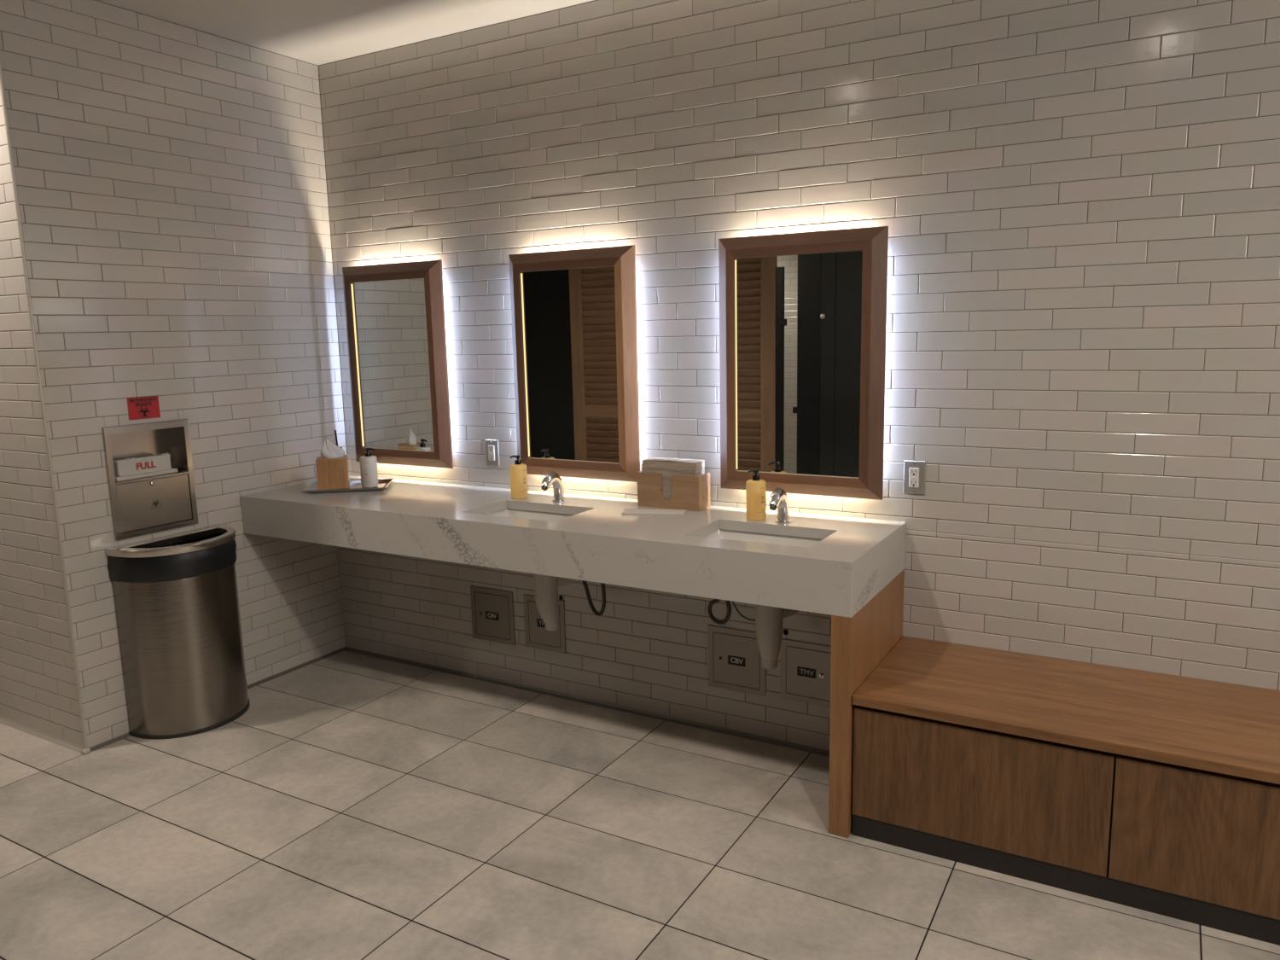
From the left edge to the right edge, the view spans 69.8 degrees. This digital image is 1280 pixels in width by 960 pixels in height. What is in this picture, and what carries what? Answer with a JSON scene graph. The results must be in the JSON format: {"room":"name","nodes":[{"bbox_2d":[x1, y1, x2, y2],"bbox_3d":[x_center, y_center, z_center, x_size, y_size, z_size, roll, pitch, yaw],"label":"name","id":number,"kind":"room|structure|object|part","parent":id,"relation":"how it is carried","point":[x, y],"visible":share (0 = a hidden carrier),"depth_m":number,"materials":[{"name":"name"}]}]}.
{"room":"public restroom","nodes":[
{"label":"public restroom","id":0,"kind":"room"},
{"bbox_2d":[0,88,84,746],"bbox_3d":[-3.461,-0.435,4.050,2.997,2.792,0.002,4,11,30],"label":"wall","id":1,"kind":"structure","parent":0,"point":[38,691],"depth_m":3.50,"materials":[{"name":"tile"}]},
{"bbox_2d":[0,61,87,748],"bbox_3d":[-2.163,-0.342,3.304,0.008,2.792,0.008,4,11,30],"label":"trim","id":2,"kind":"structure","parent":1,"relation":"attached to","point":[2,95],"depth_m":3.31,"materials":[{"name":"silver metal"}]},
{"bbox_2d":[0,715,87,753],"bbox_3d":[-3.430,0.948,4.265,3.008,0.016,0.020,4,11,30],"label":"trim","id":3,"kind":"structure","parent":1,"relation":"attached to","point":[7,722],"depth_m":3.67,"materials":[{"name":"silver metal"}]},
{"bbox_2d":[0,0,346,748],"bbox_3d":[-1.814,-0.446,3.898,0.003,2.795,1.386,4,11,30],"label":"wall","id":4,"kind":"structure","parent":0,"point":[171,181],"depth_m":3.72,"materials":[{"name":"tile"}]},
{"bbox_2d":[80,748,90,754],"bbox_3d":[-2.129,1.041,3.519,0.025,0.016,0.027,4,11,30],"label":"trim","id":5,"kind":"structure","parent":4,"relation":"attached to","point":[84,751],"depth_m":3.51,"materials":[{"name":"silver metal"}]},
{"bbox_2d":[127,395,160,420],"bbox_3d":[-1.970,-0.286,3.640,0.002,0.087,0.129,4,11,30],"label":"sign","id":6,"kind":"object","parent":4,"relation":"attached to","point":[142,407],"visible":1,"depth_m":3.64,"materials":[{"name":"red plastic"}]},
{"bbox_2d":[101,418,198,541],"bbox_3d":[-2.001,-0.011,3.710,0.110,0.446,0.356,4,11,30],"label":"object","id":7,"kind":"object","parent":4,"relation":"attached to","point":[151,504],"visible":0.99,"depth_m":3.71,"materials":[{"name":"silver metal"}]},
{"bbox_2d":[112,453,177,481],"bbox_3d":[-2.007,-0.056,3.694,0.074,0.083,0.256,4,11,30],"label":"tray","id":8,"kind":"object","parent":7,"relation":"in","point":[128,468],"visible":0.96,"depth_m":3.67,"materials":[{"name":"white plastic"}]},
{"bbox_3d":[-2.007,-0.060,3.692,0.047,0.060,0.222,4,11,30],"label":"container lid","id":9,"kind":"part","parent":8,"relation":"part of","materials":[{"name":"white plastic"}]},
{"bbox_3d":[-1.972,0.090,3.711,0.037,0.191,0.304,4,11,30],"label":"cabinet door","id":10,"kind":"part","parent":7,"relation":"part of","materials":[{"name":"silver metal"}]},
{"bbox_2d":[88,646,344,751],"bbox_3d":[-1.803,0.944,4.076,0.016,0.012,1.282,4,11,30],"label":"trim","id":11,"kind":"structure","parent":4,"relation":"attached to","point":[126,735],"depth_m":4.24,"materials":[{"name":"grey tile"}]},
{"bbox_2d":[97,0,594,74],"bbox_3d":[-1.612,-1.427,0.902,9.400,0.100,6.200,4,11,30],"label":"ceiling","id":12,"kind":"structure","parent":0,"point":[317,32],"depth_m":3.65,"materials":[{"name":"white paint"}]},
{"bbox_2d":[337,546,831,750],"bbox_3d":[-0.327,0.518,3.891,2.700,0.831,0.003,4,11,30],"label":"wall","id":13,"kind":"structure","parent":0,"point":[648,649],"depth_m":3.85,"materials":[{"name":"tile"}]},
{"bbox_2d":[470,585,515,645],"bbox_3d":[-0.661,0.606,4.095,0.238,0.244,0.009,4,11,30],"label":"access panel","id":14,"kind":"object","parent":13,"relation":"attached to","point":[492,610],"visible":1,"depth_m":4.09,"materials":[{"name":"silver metal"}]},
{"bbox_3d":[-0.661,0.607,4.095,0.072,0.035,0.001,4,11,30],"label":"label plate","id":15,"kind":"part","parent":14,"relation":"part of","materials":[{"name":"black plastic"}]},
{"bbox_3d":[-0.660,0.606,4.096,0.190,0.196,0.004,4,11,30],"label":"panel door","id":16,"kind":"part","parent":14,"relation":"part of","materials":[{"name":"silver metal"}]},
{"bbox_2d":[523,594,565,653],"bbox_3d":[-0.413,0.621,3.953,0.212,0.234,0.009,4,11,30],"label":"access panel","id":17,"kind":"object","parent":13,"relation":"attached to","point":[536,635],"visible":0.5,"depth_m":3.96,"materials":[{"name":"silver metal"}]},
{"bbox_3d":[-0.414,0.620,3.952,0.072,0.035,0.001,4,11,30],"label":"label plate","id":18,"kind":"part","parent":17,"relation":"part of","materials":[{"name":"black plastic"}]},
{"bbox_3d":[-0.412,0.621,3.954,0.164,0.186,0.004,4,11,30],"label":"panel door","id":19,"kind":"part","parent":17,"relation":"part of","materials":[{"name":"silver metal"}]},
{"bbox_2d":[239,475,905,617],"bbox_3d":[-0.416,0.191,3.639,2.754,0.168,0.620,4,11,30],"label":"countertop","id":20,"kind":"structure","parent":13,"relation":"attached to","point":[855,559],"depth_m":3.24,"materials":[{"name":"stone"}]},
{"bbox_2d":[334,429,342,448],"bbox_3d":[-1.444,-0.120,4.405,0.048,0.246,0.048,4,11,30],"label":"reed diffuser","id":21,"kind":"object","parent":20,"relation":"on","point":[335,434],"visible":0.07,"depth_m":4.38,"materials":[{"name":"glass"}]},
{"bbox_2d":[301,478,394,493],"bbox_3d":[-1.329,0.028,4.191,0.366,0.016,0.254,-2,9,-7],"label":"serving tray","id":22,"kind":"object","parent":20,"relation":"on","point":[355,485],"visible":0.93,"depth_m":4.15,"materials":[{"name":"grey metal"}]},
{"bbox_2d":[315,454,349,489],"bbox_3d":[-1.400,-0.036,4.179,0.132,0.136,0.132,-4,10,-16],"label":"tissue box","id":23,"kind":"object","parent":22,"relation":"on","point":[331,473],"visible":0.89,"depth_m":4.12,"materials":[{"name":"brown wood"}]},
{"bbox_2d":[320,438,345,458],"bbox_3d":[-1.396,-0.136,4.164,0.109,0.107,0.049,-4,10,-16],"label":"tissue","id":24,"kind":"object","parent":23,"relation":"in","point":[328,450],"visible":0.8,"depth_m":4.16,"materials":[{"name":"white paper"}]},
{"bbox_2d":[359,448,378,487],"bbox_3d":[-1.234,-0.059,4.167,0.074,0.176,0.074,4,11,30],"label":"lotion bottle","id":25,"kind":"object","parent":22,"relation":"on","point":[368,462],"visible":1,"depth_m":4.14,"materials":[{"name":"beige"}]},
{"bbox_2d":[509,454,528,499],"bbox_3d":[-0.508,-0.014,3.837,0.072,0.180,0.071,4,11,30],"label":"soap bottle","id":26,"kind":"object","parent":20,"relation":"on","point":[518,471],"visible":1,"depth_m":3.81,"materials":[{"name":"yellow plastic"}]},
{"bbox_2d":[486,508,574,521],"bbox_3d":[-0.433,0.216,3.593,0.498,0.128,0.325,4,11,30],"label":"sink basin","id":27,"kind":"object","parent":20,"relation":"in","point":[538,515],"visible":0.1,"depth_m":3.76,"materials":[{"name":"white ceramic"}]},
{"bbox_2d":[533,573,577,630],"bbox_3d":[-0.296,0.422,3.682,0.097,0.312,0.305,8,13,44],"label":"drain pipe cover","id":28,"kind":"object","parent":27,"relation":"attached to","point":[545,586],"visible":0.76,"depth_m":3.58,"materials":[{"name":"beige plastic"}]},
{"bbox_3d":[-0.275,0.375,3.705,0.082,0.080,0.232,8,13,43],"label":"trap arm","id":29,"kind":"part","parent":28,"relation":"part of","materials":[{"name":"beige plastic"}]},
{"bbox_2d":[541,471,565,501],"bbox_3d":[-0.354,0.028,3.716,0.055,0.129,0.137,4,11,30],"label":"faucet","id":30,"kind":"object","parent":20,"relation":"on","point":[553,478],"visible":1,"depth_m":3.72,"materials":[{"name":"silver metal"}]},
{"bbox_2d":[581,580,605,616],"bbox_3d":[-0.175,0.334,3.646,0.138,0.396,0.109,4,11,30],"label":"supply hose","id":31,"kind":"object","parent":20,"relation":"hanging from","point":[603,590],"visible":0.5,"depth_m":3.62,"materials":[{"name":"grey rubber"}]},
{"bbox_2d":[622,508,686,514],"bbox_3d":[0.054,0.121,3.477,0.236,0.004,0.089,0,9,9],"label":"paper towel","id":32,"kind":"object","parent":20,"relation":"on","point":[627,511],"visible":1,"depth_m":3.46,"materials":[{"name":"beige paper"}]},
{"bbox_2d":[636,471,710,511],"bbox_3d":[0.131,0.037,3.576,0.270,0.134,0.100,4,11,30],"label":"box","id":33,"kind":"object","parent":20,"relation":"on","point":[689,492],"visible":0.94,"depth_m":3.52,"materials":[{"name":"brown wood"}]},
{"bbox_2d":[642,457,704,500],"bbox_3d":[0.131,0.009,3.572,0.233,0.180,0.082,4,11,30],"label":"towel stack","id":34,"kind":"object","parent":33,"relation":"in","point":[667,467],"visible":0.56,"depth_m":3.54,"materials":[{"name":"white paper"}]},
{"bbox_2d":[707,599,731,624],"bbox_3d":[0.296,0.346,3.373,0.090,0.354,0.138,0,9,11],"label":"supply hose","id":35,"kind":"object","parent":20,"relation":"hanging from","point":[712,602],"visible":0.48,"depth_m":3.34,"materials":[{"name":"grey rubber"}]},
{"bbox_2d":[732,601,755,621],"bbox_3d":[0.414,0.339,3.307,0.146,0.318,0.109,4,11,30],"label":"cable","id":36,"kind":"object","parent":20,"relation":"hanging from","point":[739,613],"visible":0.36,"depth_m":3.30,"materials":[{"name":"black rubber"}]},
{"bbox_2d":[745,469,766,520],"bbox_3d":[0.418,0.052,3.303,0.071,0.180,0.071,4,11,30],"label":"soap bottle","id":37,"kind":"object","parent":20,"relation":"on","point":[755,488],"visible":1,"depth_m":3.28,"materials":[{"name":"yellow plastic"}]},
{"bbox_2d":[703,529,822,547],"bbox_3d":[0.410,0.276,3.110,0.502,0.128,0.325,4,11,30],"label":"sink basin","id":38,"kind":"object","parent":20,"relation":"in","point":[786,540],"visible":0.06,"depth_m":3.25,"materials":[{"name":"white ceramic"}]},
{"bbox_2d":[755,604,799,669],"bbox_3d":[0.517,0.480,3.216,0.097,0.312,0.305,8,13,44],"label":"drain pipe cover","id":39,"kind":"object","parent":38,"relation":"attached to","point":[769,620],"visible":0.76,"depth_m":3.12,"materials":[{"name":"beige plastic"}]},
{"bbox_3d":[0.538,0.433,3.239,0.082,0.080,0.232,8,13,43],"label":"trap arm","id":40,"kind":"part","parent":39,"relation":"part of","materials":[{"name":"beige plastic"}]},
{"bbox_2d":[768,488,791,523],"bbox_3d":[0.489,0.090,3.221,0.055,0.129,0.137,4,11,30],"label":"faucet","id":41,"kind":"object","parent":20,"relation":"on","point":[779,500],"visible":1,"depth_m":3.22,"materials":[{"name":"silver metal"}]},
{"bbox_2d":[343,646,829,756],"bbox_3d":[-0.327,0.932,3.950,2.693,0.013,0.020,4,11,30],"label":"trim","id":42,"kind":"structure","parent":13,"relation":"attached to","point":[822,752],"depth_m":3.84,"materials":[{"name":"grey tile"}]},
{"bbox_2d":[707,624,765,696],"bbox_3d":[0.368,0.691,3.508,0.239,0.246,0.009,4,11,30],"label":"access panel","id":43,"kind":"object","parent":13,"relation":"attached to","point":[735,660],"visible":0.97,"depth_m":3.51,"materials":[{"name":"silver metal"}]},
{"bbox_3d":[0.369,0.691,3.509,0.191,0.198,0.004,4,11,30],"label":"panel door","id":44,"kind":"part","parent":43,"relation":"part of","materials":[{"name":"silver metal"}]},
{"bbox_3d":[0.370,0.692,3.506,0.072,0.035,0.001,4,11,30],"label":"label plate","id":45,"kind":"part","parent":43,"relation":"part of","materials":[{"name":"black plastic"}]},
{"bbox_2d":[779,639,830,707],"bbox_3d":[0.627,0.711,3.359,0.240,0.230,0.009,4,11,30],"label":"access panel","id":46,"kind":"object","parent":13,"relation":"attached to","point":[805,667],"visible":0.89,"depth_m":3.37,"materials":[{"name":"silver metal"}]},
{"bbox_3d":[0.612,0.707,3.366,0.072,0.035,0.001,4,11,30],"label":"label plate","id":47,"kind":"part","parent":46,"relation":"part of","materials":[{"name":"black plastic"}]},
{"bbox_3d":[0.628,0.710,3.360,0.192,0.182,0.004,4,11,30],"label":"panel door","id":48,"kind":"part","parent":46,"relation":"part of","materials":[{"name":"silver metal"}]},
{"bbox_2d":[0,651,1279,959],"bbox_3d":[-1.573,1.378,1.441,10.397,0.004,6.459,4,11,30],"label":"floor","id":49,"kind":"structure","parent":0,"point":[359,806],"depth_m":2.77,"materials":[{"name":"tile"}]},
{"bbox_2d":[105,523,250,739],"bbox_3d":[-1.816,0.615,3.744,0.266,0.770,0.495,4,11,30],"label":"waste bin","id":50,"kind":"object","parent":49,"relation":"on","point":[181,643],"visible":1,"depth_m":3.62,"materials":[{"name":"silver metal"}]},
{"bbox_2d":[107,533,236,582],"bbox_3d":[-1.819,0.534,3.731,0.265,0.543,0.491,4,11,30],"label":"liner","id":51,"kind":"object","parent":50,"relation":"in","point":[177,567],"visible":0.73,"depth_m":3.55,"materials":[{"name":"black plastic"}]},
{"bbox_2d":[828,569,904,837],"bbox_3d":[0.759,0.706,3.041,0.062,0.704,0.620,4,11,30],"label":"end panel","id":52,"kind":"object","parent":49,"relation":"on","point":[859,642],"visible":0.56,"depth_m":2.80,"materials":[{"name":"brown wood"}]},
{"bbox_2d":[851,635,1279,945],"bbox_3d":[1.403,0.872,2.700,1.408,0.459,0.608,4,11,30],"label":"storage bench","id":53,"kind":"object","parent":49,"relation":"on","point":[1056,772],"visible":1,"depth_m":2.54,"materials":[{"name":"brown wood"}]},
{"bbox_3d":[0.957,0.879,2.629,0.700,0.346,0.020,4,11,30],"label":"cabinet door","id":54,"kind":"part","parent":53,"relation":"part of","materials":[{"name":"brown wood"}]},
{"bbox_3d":[1.398,0.659,2.665,1.408,0.029,0.608,4,11,30],"label":"bench seat","id":55,"kind":"part","parent":53,"relation":"part of","materials":[{"name":"brown wood"}]},
{"bbox_3d":[1.567,0.923,2.280,0.698,0.346,0.020,4,11,30],"label":"cabinet door","id":56,"kind":"part","parent":53,"relation":"part of","materials":[{"name":"brown wood"}]},
{"bbox_2d":[318,0,1279,690],"bbox_3d":[1.218,-0.354,2.951,6.200,2.804,0.003,4,11,30],"label":"wall","id":57,"kind":"structure","parent":0,"point":[1078,200],"depth_m":3.02,"materials":[{"name":"tile"}]},
{"bbox_2d":[342,259,453,468],"bbox_3d":[-1.131,-0.529,4.254,0.614,0.928,0.068,4,11,30],"label":"wall mirror","id":58,"kind":"object","parent":57,"relation":"attached to","point":[395,320],"visible":0.99,"depth_m":4.22,"materials":[{"name":"brown wood"}]},
{"bbox_3d":[-1.371,-0.543,4.376,0.075,0.928,0.040,4,11,30],"label":"frame rail","id":59,"kind":"part","parent":58,"relation":"part of","materials":[{"name":"brown wood"}]},
{"bbox_2d":[350,284,363,446],"bbox_3d":[-1.341,-0.540,4.351,0.001,0.766,0.004,4,11,30],"label":"light","id":60,"kind":"object","parent":58,"relation":"on","point":[355,345],"depth_m":4.35,"materials":[{"name":"plastic"}]},
{"bbox_3d":[-1.147,-0.947,4.173,0.614,0.075,0.040,4,11,30],"label":"frame rail","id":61,"kind":"part","parent":58,"relation":"part of","materials":[{"name":"brown wood"}]},
{"bbox_2d":[351,278,434,451],"bbox_3d":[-1.139,-0.526,4.240,0.468,0.782,0.005,4,11,30],"label":"mirror glass","id":62,"kind":"object","parent":58,"relation":"on","point":[392,371],"depth_m":4.24,"materials":[{"name":"silver metal"}]},
{"bbox_3d":[-1.128,-0.106,4.311,0.614,0.075,0.040,4,11,30],"label":"frame rail","id":63,"kind":"part","parent":58,"relation":"part of","materials":[{"name":"brown wood"}]},
{"bbox_3d":[-0.904,-0.510,4.108,0.075,0.928,0.040,4,11,30],"label":"frame rail","id":64,"kind":"part","parent":58,"relation":"part of","materials":[{"name":"brown wood"}]},
{"bbox_2d":[485,439,500,465],"bbox_3d":[-0.660,-0.121,4.083,0.073,0.117,0.012,4,11,30],"label":"wall outlet","id":65,"kind":"object","parent":57,"relation":"attached to","point":[491,445],"visible":1,"depth_m":4.08,"materials":[{"name":"grey"}]},
{"bbox_2d":[488,445,494,460],"bbox_3d":[-0.661,-0.121,4.082,0.033,0.068,0.005,4,11,30],"label":"receptacle","id":66,"kind":"object","parent":65,"relation":"attached to","point":[491,448],"depth_m":4.08,"materials":[{"name":"white plastic"}]},
{"bbox_2d":[508,244,639,482],"bbox_3d":[-0.275,-0.468,3.763,0.610,0.928,0.068,4,11,30],"label":"wall mirror","id":67,"kind":"object","parent":57,"relation":"attached to","point":[573,312],"visible":0.93,"depth_m":3.73,"materials":[{"name":"brown wood"}]},
{"bbox_3d":[-0.514,-0.482,3.884,0.075,0.928,0.040,4,11,30],"label":"frame rail","id":68,"kind":"part","parent":67,"relation":"part of","materials":[{"name":"brown wood"}]},
{"bbox_2d":[520,273,529,456],"bbox_3d":[-0.484,-0.479,3.859,0.001,0.766,0.004,4,11,30],"label":"light","id":69,"kind":"object","parent":67,"relation":"on","point":[524,326],"depth_m":3.86,"materials":[{"name":"plastic"}]},
{"bbox_2d":[521,266,619,463],"bbox_3d":[-0.283,-0.465,3.750,0.464,0.782,0.005,4,11,30],"label":"mirror glass","id":70,"kind":"object","parent":67,"relation":"on","point":[570,315],"depth_m":3.75,"materials":[{"name":"silver metal"}]},
{"bbox_3d":[-0.292,-0.886,3.683,0.610,0.075,0.040,4,11,30],"label":"frame rail","id":71,"kind":"part","parent":67,"relation":"part of","materials":[{"name":"brown wood"}]},
{"bbox_3d":[-0.273,-0.045,3.820,0.610,0.075,0.040,4,11,30],"label":"frame rail","id":72,"kind":"part","parent":67,"relation":"part of","materials":[{"name":"brown wood"}]},
{"bbox_3d":[-0.051,-0.449,3.619,0.075,0.928,0.040,4,11,30],"label":"frame rail","id":73,"kind":"part","parent":67,"relation":"part of","materials":[{"name":"brown wood"}]},
{"bbox_2d":[718,226,888,500],"bbox_3d":[0.567,-0.407,3.280,0.620,0.928,0.068,4,11,30],"label":"wall mirror","id":74,"kind":"object","parent":57,"relation":"attached to","point":[803,315],"visible":1,"depth_m":3.25,"materials":[{"name":"brown wood"}]},
{"bbox_3d":[0.324,-0.422,3.404,0.075,0.928,0.040,4,11,30],"label":"frame rail","id":75,"kind":"part","parent":74,"relation":"part of","materials":[{"name":"brown wood"}]},
{"bbox_2d":[734,260,737,469],"bbox_3d":[0.354,-0.419,3.379,0.001,0.766,0.004,4,11,30],"label":"light","id":76,"kind":"object","parent":74,"relation":"on","point":[736,261],"depth_m":3.38,"materials":[{"name":"white plastic"}]},
{"bbox_2d":[735,250,862,477],"bbox_3d":[0.559,-0.405,3.267,0.474,0.782,0.005,4,11,30],"label":"mirror glass","id":77,"kind":"object","parent":74,"relation":"on","point":[799,313],"depth_m":3.26,"materials":[{"name":"silver metal"}]},
{"bbox_3d":[0.570,0.016,3.337,0.620,0.075,0.040,4,11,30],"label":"frame rail","id":78,"kind":"part","parent":74,"relation":"part of","materials":[{"name":"brown wood"}]},
{"bbox_3d":[0.551,-0.826,3.200,0.620,0.075,0.040,4,11,30],"label":"frame rail","id":79,"kind":"part","parent":74,"relation":"part of","materials":[{"name":"brown wood"}]},
{"bbox_3d":[0.796,-0.388,3.133,0.075,0.928,0.040,4,11,30],"label":"frame rail","id":80,"kind":"part","parent":74,"relation":"part of","materials":[{"name":"brown wood"}]},
{"bbox_2d":[903,459,925,494],"bbox_3d":[0.946,-0.008,3.162,0.073,0.117,0.012,4,11,30],"label":"wall outlet","id":81,"kind":"object","parent":57,"relation":"attached to","point":[914,471],"visible":1,"depth_m":3.16,"materials":[{"name":"grey"}]},
{"bbox_2d":[908,467,919,488],"bbox_3d":[0.945,-0.008,3.161,0.033,0.068,0.005,4,11,30],"label":"receptacle","id":82,"kind":"object","parent":81,"relation":"attached to","point":[913,472],"depth_m":3.16,"materials":[{"name":"white plastic"}]}
]}

